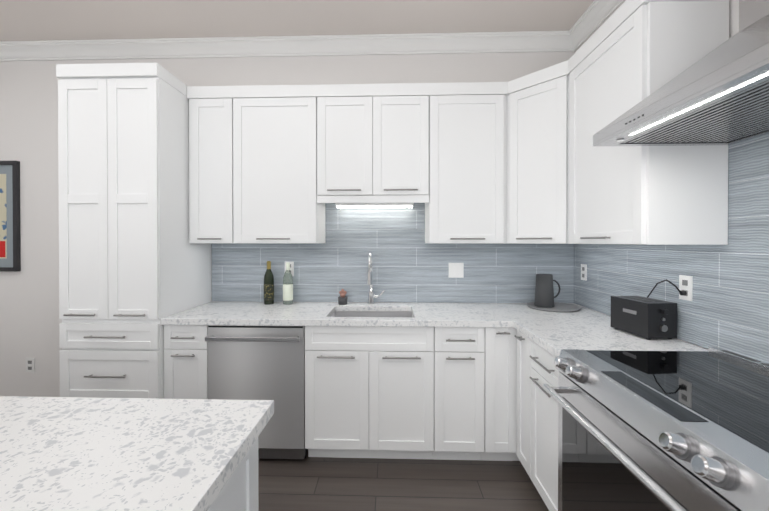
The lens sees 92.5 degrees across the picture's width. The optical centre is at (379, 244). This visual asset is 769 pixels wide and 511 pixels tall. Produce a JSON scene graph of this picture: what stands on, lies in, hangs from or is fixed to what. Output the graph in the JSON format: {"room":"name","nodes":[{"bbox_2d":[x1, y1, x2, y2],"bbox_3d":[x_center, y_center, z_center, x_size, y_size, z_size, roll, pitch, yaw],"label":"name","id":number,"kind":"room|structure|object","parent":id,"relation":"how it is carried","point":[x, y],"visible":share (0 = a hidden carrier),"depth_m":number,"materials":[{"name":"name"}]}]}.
{"room":"kitchen","nodes":[
{"label":"kitchen","id":0,"kind":"room"},
{"bbox_2d":[0,52,574,396],"bbox_3d":[-1.546,-0.108,2.962,6.280,2.940,0.100,0,0,2],"label":"wall","id":1,"kind":"structure","parent":0,"point":[30,321],"depth_m":2.95,"materials":[{"name":"white paint"}]},
{"bbox_2d":[0,161,20,271],"bbox_3d":[-3.210,-0.224,2.952,0.654,0.881,0.030,0,0,2],"label":"picture frame","id":2,"kind":"object","parent":1,"relation":"attached to","point":[10,247],"visible":0.97,"depth_m":2.94,"materials":[{"name":"grey"}]},
{"bbox_2d":[26,358,34,371],"bbox_3d":[-2.807,0.972,2.959,0.072,0.115,0.007,0,0,2],"label":"outlet","id":3,"kind":"object","parent":1,"relation":"attached to","point":[30,364],"visible":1,"depth_m":2.96,"materials":[{"name":"white plastic"}]},
{"bbox_2d":[187,86,242,242],"bbox_3d":[-1.136,-0.550,2.715,0.380,1.086,0.340,0,0,2],"label":"upper cabinet","id":4,"kind":"object","parent":1,"relation":"attached to","point":[215,112],"depth_m":2.55,"materials":[{"name":"white wood"}]},
{"bbox_2d":[0,31,573,61],"bbox_3d":[-1.549,-1.521,2.858,6.080,0.112,0.088,0,0,2],"label":"crown molding","id":5,"kind":"structure","parent":1,"relation":"attached to","point":[362,44],"depth_m":2.83,"materials":[{"name":"white"}]},
{"bbox_2d":[243,84,334,242],"bbox_3d":[-0.715,-0.550,2.701,0.706,1.086,0.340,0,0,2],"label":"upper cabinet","id":6,"kind":"object","parent":1,"relation":"attached to","point":[285,126],"depth_m":2.54,"materials":[{"name":"white wood"}]},
{"bbox_2d":[327,84,382,202],"bbox_3d":[-0.201,-0.714,2.682,0.442,0.757,0.340,0,0,2],"label":"upper cabinet","id":7,"kind":"object","parent":1,"relation":"attached to","point":[354,111],"depth_m":2.52,"materials":[{"name":"white wood"}]},
{"bbox_2d":[212,203,573,302],"bbox_3d":[0.085,0.047,2.854,2.812,0.808,0.008,0,0,2],"label":"tile backsplash","id":8,"kind":"structure","parent":1,"relation":"attached to","point":[410,264],"depth_m":2.85,"materials":[{"name":"grey tile"}]},
{"bbox_2d":[285,261,293,275],"bbox_3d":[-0.703,0.193,2.874,0.072,0.115,0.007,0,0,2],"label":"electrical outlet","id":9,"kind":"object","parent":8,"relation":"attached to","point":[292,268],"visible":0.5,"depth_m":2.87,"materials":[{"name":"white plastic"}]},
{"bbox_2d":[448,263,463,277],"bbox_3d":[0.591,0.200,2.830,0.115,0.115,0.008,0,0,2],"label":"switch plate","id":10,"kind":"object","parent":8,"relation":"attached to","point":[456,270],"visible":1,"depth_m":2.83,"materials":[{"name":"white plastic"}]},
{"bbox_2d":[383,83,418,202],"bbox_3d":[0.123,-0.714,2.671,0.442,0.757,0.340,0,0,2],"label":"upper cabinet","id":11,"kind":"object","parent":1,"relation":"attached to","point":[400,100],"depth_m":2.51,"materials":[{"name":"white wood"}]},
{"bbox_2d":[335,203,413,207],"bbox_3d":[-0.036,-0.301,2.790,0.590,0.049,0.060,0,0,2],"label":"bar","id":12,"kind":"object","parent":11,"relation":"attached to","point":[374,205],"visible":0.75,"depth_m":2.77,"materials":[{"name":"white plastic"}]},
{"bbox_2d":[415,82,506,243],"bbox_3d":[0.607,-0.549,2.631,0.647,1.086,0.390,0,0,2],"label":"upper cabinet","id":13,"kind":"object","parent":1,"relation":"attached to","point":[463,125],"depth_m":2.49,"materials":[{"name":"white wood"}]},
{"bbox_2d":[0,0,593,40],"bbox_3d":[-1.656,-1.605,-0.296,6.280,0.100,6.600,0,0,2],"label":"ceiling","id":14,"kind":"structure","parent":0,"point":[33,20],"depth_m":2.56,"materials":[{"name":"white paint"}]},
{"bbox_2d":[258,450,548,510],"bbox_3d":[-1.656,1.435,-0.275,6.280,0.100,6.600,0,0,2],"label":"floor","id":15,"kind":"structure","parent":0,"point":[338,484],"depth_m":2.09,"materials":[{"name":"wood"}]},
{"bbox_2d":[56,62,210,398],"bbox_3d":[-1.648,0.132,2.564,0.629,2.466,0.704,0,0,2],"label":"pantry cabinet","id":16,"kind":"object","parent":15,"relation":"on","point":[134,266],"visible":0.71,"depth_m":2.25,"materials":[{"name":"white wood"}]},
{"bbox_2d":[164,325,207,398],"bbox_3d":[-1.194,0.930,2.593,0.278,0.868,0.610,0,0,2],"label":"base cabinet","id":17,"kind":"object","parent":15,"relation":"on","point":[185,346],"depth_m":2.29,"materials":[{"name":"white wood"}]},
{"bbox_2d":[212,440,258,510],"bbox_3d":[-1.633,0.948,0.066,2.500,0.868,2.090,0,0,2],"label":"kitchen island","id":18,"kind":"object","parent":15,"relation":"on","point":[241,495],"depth_m":0.98,"materials":[{"name":"white wood"}]},
{"bbox_2d":[0,396,273,510],"bbox_3d":[-1.631,0.492,0.065,2.565,0.040,2.156,0,0,2],"label":"island countertop","id":19,"kind":"structure","parent":18,"relation":"on","point":[57,453],"depth_m":0.84,"materials":[{"name":"white stone"}]},
{"bbox_2d":[205,325,307,458],"bbox_3d":[-0.753,0.932,2.542,0.600,0.866,0.662,0,0,2],"label":"dishwasher","id":20,"kind":"object","parent":15,"relation":"on","point":[256,362],"visible":0.73,"depth_m":2.27,"materials":[{"name":"silver metal"}]},
{"bbox_2d":[305,333,447,459],"bbox_3d":[-0.023,1.035,2.554,0.853,0.660,0.610,0,0,2],"label":"base cabinet","id":21,"kind":"object","parent":15,"relation":"on","point":[368,395],"depth_m":2.25,"materials":[{"name":"white wood"}]},
{"bbox_2d":[161,302,610,327],"bbox_3d":[0.068,0.475,2.533,2.805,0.040,0.638,0,0,2],"label":"countertop","id":22,"kind":"structure","parent":21,"relation":"on","point":[211,313],"depth_m":2.39,"materials":[{"name":"stone"}]},
{"bbox_2d":[264,261,273,304],"bbox_3d":[-0.837,0.289,2.791,0.078,0.325,0.078,0,0,2],"label":"bottle","id":23,"kind":"object","parent":22,"relation":"on","point":[268,287],"visible":1,"depth_m":2.76,"materials":[{"name":"green glass"}]},
{"bbox_2d":[283,262,292,304],"bbox_3d":[-0.691,0.294,2.786,0.076,0.315,0.076,0,0,2],"label":"clear bottle","id":24,"kind":"object","parent":22,"relation":"on","point":[287,289],"visible":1,"depth_m":2.76,"materials":[{"name":"white"}]},
{"bbox_2d":[338,289,347,304],"bbox_3d":[-0.275,0.395,2.778,0.074,0.115,0.074,0,0,2],"label":"planter pot","id":25,"kind":"object","parent":22,"relation":"on","point":[342,298],"visible":1,"depth_m":2.76,"materials":[{"name":"grey"}]},
{"bbox_2d":[331,311,412,316],"bbox_3d":[-0.050,0.599,2.507,0.580,0.205,0.420,0,0,2],"label":"sink basin","id":26,"kind":"object","parent":22,"relation":"in","point":[370,314],"visible":0.08,"depth_m":2.71,"materials":[{"name":"silver metal"}]},
{"bbox_2d":[367,251,384,304],"bbox_3d":[-0.027,0.253,2.693,0.134,0.400,0.230,0,0,2],"label":"faucet","id":27,"kind":"object","parent":22,"relation":"on","point":[371,296],"visible":1,"depth_m":2.76,"materials":[{"name":"silver metal"}]},
{"bbox_2d":[526,302,580,311],"bbox_3d":[1.239,0.445,2.622,0.356,0.016,0.356,0,0,2],"label":"round tray","id":28,"kind":"object","parent":22,"relation":"on","point":[562,307],"visible":0.83,"depth_m":2.59,"materials":[{"name":"grey stone"}]},
{"bbox_2d":[534,274,559,307],"bbox_3d":[1.212,0.331,2.652,0.175,0.228,0.132,0,0,2],"label":"pitcher","id":29,"kind":"object","parent":28,"relation":"on","point":[544,294],"visible":1,"depth_m":2.60,"materials":[{"name":"grey"}]},
{"bbox_2d":[416,327,499,460],"bbox_3d":[0.497,0.931,2.535,0.425,0.868,0.610,0,0,2],"label":"base cabinet","id":30,"kind":"object","parent":15,"relation":"on","point":[458,393],"depth_m":2.23,"materials":[{"name":"white wood"}]},
{"bbox_2d":[496,327,511,460],"bbox_3d":[0.719,0.931,2.528,0.258,0.868,0.610,0,0,2],"label":"base cabinet","id":31,"kind":"object","parent":15,"relation":"on","point":[505,333],"depth_m":2.23,"materials":[{"name":"white wood"}]},
{"bbox_2d":[512,328,523,466],"bbox_3d":[1.114,0.934,2.047,0.600,0.868,0.283,0,0,2],"label":"base cabinet","id":32,"kind":"object","parent":15,"relation":"on","point":[517,337],"depth_m":2.18,"materials":[{"name":"white wood"}]},
{"bbox_2d":[524,335,558,510],"bbox_3d":[1.106,0.936,1.802,0.600,0.868,0.445,0,0,2],"label":"base cabinet","id":33,"kind":"object","parent":15,"relation":"on","point":[540,408],"depth_m":1.84,"materials":[{"name":"white wood"}]},
{"bbox_2d":[509,318,708,356],"bbox_3d":[1.117,0.480,1.876,0.663,0.040,0.600,0,0,2],"label":"countertop","id":34,"kind":"structure","parent":33,"relation":"on","point":[556,333],"depth_m":1.81,"materials":[{"name":"stone"}]},
{"bbox_2d":[611,296,676,339],"bbox_3d":[1.347,0.370,1.876,0.151,0.177,0.272,0,0,-5],"label":"toaster","id":35,"kind":"object","parent":34,"relation":"on","point":[647,318],"visible":1,"depth_m":1.79,"materials":[{"name":"black plastic"}]},
{"bbox_2d":[647,279,686,297],"bbox_3d":[1.422,0.307,1.880,0.042,0.274,0.315,0,0,2],"label":"cord","id":36,"kind":"object","parent":35,"relation":"attached to","point":[682,292],"visible":0.75,"depth_m":1.77,"materials":[{"name":"black plastic"}]},
{"bbox_2d":[543,347,768,510],"bbox_3d":[1.048,0.906,1.133,0.748,0.937,0.885,0,0,2],"label":"range","id":37,"kind":"object","parent":15,"relation":"on","point":[663,430],"visible":1,"depth_m":1.12,"materials":[{"name":"silver metal"}]},
{"bbox_2d":[575,0,738,349],"bbox_3d":[1.433,-0.085,-0.390,0.100,2.940,6.400,0,0,2],"label":"wall","id":38,"kind":"structure","parent":0,"point":[733,17],"depth_m":1.51,"materials":[{"name":"white paint"}]},
{"bbox_2d":[507,62,562,243],"bbox_3d":[1.167,-0.548,2.457,0.603,1.086,0.700,0,0,2],"label":"upper cabinet","id":39,"kind":"object","parent":38,"relation":"attached to","point":[522,160],"depth_m":2.34,"materials":[{"name":"white wood"}]},
{"bbox_2d":[569,0,624,51],"bbox_3d":[1.338,-1.498,-0.397,0.088,0.112,6.400,0,0,2],"label":"crown molding","id":40,"kind":"structure","parent":38,"relation":"attached to","point":[596,14],"depth_m":2.49,"materials":[{"name":"white"}]},
{"bbox_2d":[563,0,728,244],"bbox_3d":[1.256,-0.544,1.878,0.386,1.086,0.719,0,0,2],"label":"upper cabinet","id":41,"kind":"object","parent":38,"relation":"attached to","point":[634,195],"depth_m":1.56,"materials":[{"name":"white wood"}]},
{"bbox_2d":[574,134,768,362],"bbox_3d":[1.421,-0.104,0.857,0.008,1.138,3.892,0,0,2],"label":"tile backsplash","id":42,"kind":"structure","parent":38,"relation":"attached to","point":[727,307],"depth_m":1.56,"materials":[{"name":"grey tile"}]},
{"bbox_2d":[581,264,586,280],"bbox_3d":[1.474,0.202,2.652,0.007,0.115,0.072,0,0,2],"label":"outlet","id":43,"kind":"object","parent":42,"relation":"attached to","point":[583,271],"visible":1,"depth_m":2.64,"materials":[{"name":"white plastic"}]},
{"bbox_2d":[679,275,692,300],"bbox_3d":[1.442,0.205,1.733,0.007,0.115,0.072,0,0,2],"label":"outlet","id":44,"kind":"object","parent":42,"relation":"attached to","point":[686,283],"visible":0.96,"depth_m":1.72,"materials":[{"name":"white plastic"}]},
{"bbox_2d":[593,0,768,145],"bbox_3d":[1.145,-0.981,1.064,0.549,1.164,0.900,0,0,2],"label":"range hood","id":45,"kind":"object","parent":38,"relation":"attached to","point":[718,95],"visible":1,"depth_m":1.15,"materials":[{"name":"silver metal"}]}
]}

